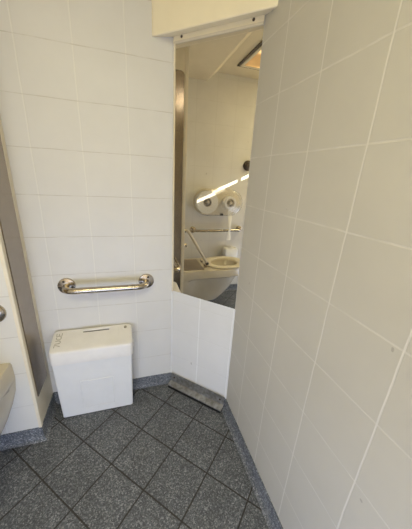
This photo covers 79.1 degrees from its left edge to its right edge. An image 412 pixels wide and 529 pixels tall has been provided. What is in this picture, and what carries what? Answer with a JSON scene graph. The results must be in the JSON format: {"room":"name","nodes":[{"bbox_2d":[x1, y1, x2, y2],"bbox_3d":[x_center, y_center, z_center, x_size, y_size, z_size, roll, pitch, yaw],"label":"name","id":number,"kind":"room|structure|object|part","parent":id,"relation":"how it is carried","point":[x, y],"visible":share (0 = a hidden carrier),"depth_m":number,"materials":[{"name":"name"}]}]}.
{"room":"public restroom","nodes":[
{"label":"public restroom","id":0,"kind":"room"},
{"bbox_2d":[0,260,38,434],"bbox_3d":[-1.182,-0.186,0.946,0.726,2.300,0.226,-3,20,-17],"label":"wall","id":1,"kind":"structure","parent":0,"point":[22,416],"depth_m":1.17,"materials":[{"name":"tile"}]},
{"bbox_2d":[0,305,6,321],"bbox_3d":[-0.877,0.276,0.930,0.130,0.389,0.280,-3,20,-17],"label":"support arm","id":2,"kind":"object","parent":1,"relation":"attached to","point":[3,313],"visible":1,"depth_m":1.05,"materials":[{"name":"metal"}]},
{"bbox_2d":[0,363,15,435],"bbox_3d":[-0.996,0.749,0.814,0.416,0.402,0.734,-3,20,-17],"label":"toilet","id":3,"kind":"object","parent":1,"relation":"attached to","point":[7,376],"visible":1,"depth_m":1.12,"materials":[{"name":"ceramic"}]},
{"bbox_2d":[0,228,42,427],"bbox_3d":[-0.805,-0.204,0.943,0.015,2.224,0.024,-3,20,-17],"label":"trim","id":4,"kind":"structure","parent":1,"relation":"attached to","point":[3,257],"depth_m":1.10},
{"bbox_2d":[0,427,46,450],"bbox_3d":[-1.147,0.899,1.218,0.650,0.078,0.030,-3,20,-17],"label":"baseboard","id":5,"kind":"structure","parent":1,"relation":"attached to","point":[34,435],"depth_m":1.28,"materials":[{"name":"stone"}]},
{"bbox_2d":[0,136,46,395],"bbox_3d":[-0.827,-0.200,1.041,0.005,1.794,0.151,-3,20,-17],"label":"panel","id":6,"kind":"object","parent":1,"relation":"attached to","point":[10,233],"visible":1,"depth_m":1.12,"materials":[{"name":"grey metal"}]},
{"bbox_2d":[0,117,52,420],"bbox_3d":[-0.836,-0.244,1.046,0.006,2.220,0.205,-3,20,-17],"label":"trim","id":7,"kind":"structure","parent":1,"relation":"attached to","point":[44,398],"depth_m":1.27,"materials":[{"name":"grey metal"}]},
{"bbox_2d":[42,393,57,439],"bbox_3d":[-0.881,0.849,1.406,0.030,0.078,0.250,-3,20,-17],"label":"baseboard","id":8,"kind":"structure","parent":1,"relation":"attached to","point":[50,414],"depth_m":1.40,"materials":[{"name":"stone"}]},
{"bbox_2d":[0,0,172,391],"bbox_3d":[-0.885,-0.256,1.196,1.444,2.300,0.100,-3,20,-17],"label":"wall","id":9,"kind":"structure","parent":0,"point":[86,86],"depth_m":1.16,"materials":[{"name":"tile"}]},
{"bbox_2d":[57,274,153,293],"bbox_3d":[-0.528,0.118,1.337,0.496,0.087,0.096,-3,20,-17],"label":"grab bar","id":10,"kind":"object","parent":9,"relation":"attached to","point":[65,285],"visible":1,"depth_m":1.30,"materials":[{"name":"metal"}]},
{"bbox_3d":[-0.527,0.119,1.336,0.442,0.033,0.092,-3,20,-17],"label":"rail","id":11,"kind":"part","parent":10,"relation":"part of","materials":[{"name":"metal"}]},
{"bbox_2d":[53,372,170,403],"bbox_3d":[-0.583,0.793,1.614,0.714,0.078,0.022,-3,20,-17],"label":"baseboard","id":12,"kind":"structure","parent":9,"relation":"attached to","point":[160,379],"depth_m":1.67,"materials":[{"name":"stone"}]},
{"bbox_2d":[152,0,277,36],"bbox_3d":[0.031,-1.125,0.929,0.542,0.389,0.068,13,21,25],"label":"trim","id":13,"kind":"structure","parent":9,"relation":"attached to","point":[170,18],"depth_m":0.97,"materials":[{"name":"paint"}]},
{"bbox_2d":[0,384,268,528],"bbox_3d":[-0.462,1.203,0.697,1.832,0.080,2.200,-3,20,-17],"label":"floor","id":14,"kind":"structure","parent":0,"point":[165,459],"depth_m":1.18,"materials":[{"name":"tile"}]},
{"bbox_2d":[49,324,133,417],"bbox_3d":[-0.631,0.618,1.449,0.419,0.506,0.146,-3,20,-17],"label":"waste bin","id":15,"kind":"object","parent":14,"relation":"on","point":[92,367],"visible":1,"depth_m":1.39,"materials":[{"name":"white plastic"}]},
{"bbox_3d":[-0.624,0.440,1.387,0.414,0.118,0.146,-3,20,-17],"label":"lid","id":16,"kind":"part","parent":15,"relation":"part of","materials":[{"name":"plastic"}]},
{"bbox_2d":[172,20,264,396],"bbox_3d":[0.031,-0.250,1.327,0.392,2.300,0.392,-3,20,-17],"label":"wall","id":17,"kind":"structure","parent":0,"point":[201,329],"depth_m":1.50,"materials":[{"name":"tile"}]},
{"bbox_2d":[171,44,173,372],"bbox_3d":[-0.189,-0.121,1.407,0.009,1.820,0.009,-3,20,-17],"label":"trim","id":18,"kind":"structure","parent":17,"relation":"attached to","point":[173,44],"depth_m":1.51,"materials":[{"name":"white plastic"}]},
{"bbox_2d":[168,373,224,412],"bbox_3d":[-0.073,0.819,1.601,0.393,0.092,0.044,13,21,26],"label":"ledge","id":19,"kind":"object","parent":17,"relation":"attached to","point":[214,401],"visible":1,"depth_m":1.60,"materials":[{"name":"tile"}]},
{"bbox_2d":[172,15,264,308],"bbox_3d":[0.005,-0.381,1.209,0.409,1.233,0.011,13,21,26],"label":"wall mirror","id":20,"kind":"object","parent":17,"relation":"attached to","point":[216,69],"visible":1,"depth_m":1.16,"materials":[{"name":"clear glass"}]},
{"bbox_2d":[225,310,234,398],"bbox_3d":[0.137,0.531,1.427,0.007,0.612,0.007,-12,24,-38],"label":"trim","id":21,"kind":"structure","parent":17,"relation":"attached to","point":[234,310],"depth_m":1.42,"materials":[{"name":"white plastic"}]},
{"bbox_2d":[226,0,411,528],"bbox_3d":[0.470,0.087,0.426,0.100,2.300,1.712,-3,20,-17],"label":"wall","id":22,"kind":"structure","parent":0,"point":[319,396],"depth_m":0.67,"materials":[{"name":"tile"}]},
{"bbox_2d":[222,399,282,528],"bbox_3d":[0.355,1.139,0.771,0.032,0.078,1.708,-3,20,-17],"label":"baseboard","id":23,"kind":"structure","parent":22,"relation":"attached to","point":[271,517],"depth_m":1.19,"materials":[{"name":"stone"}]}
]}

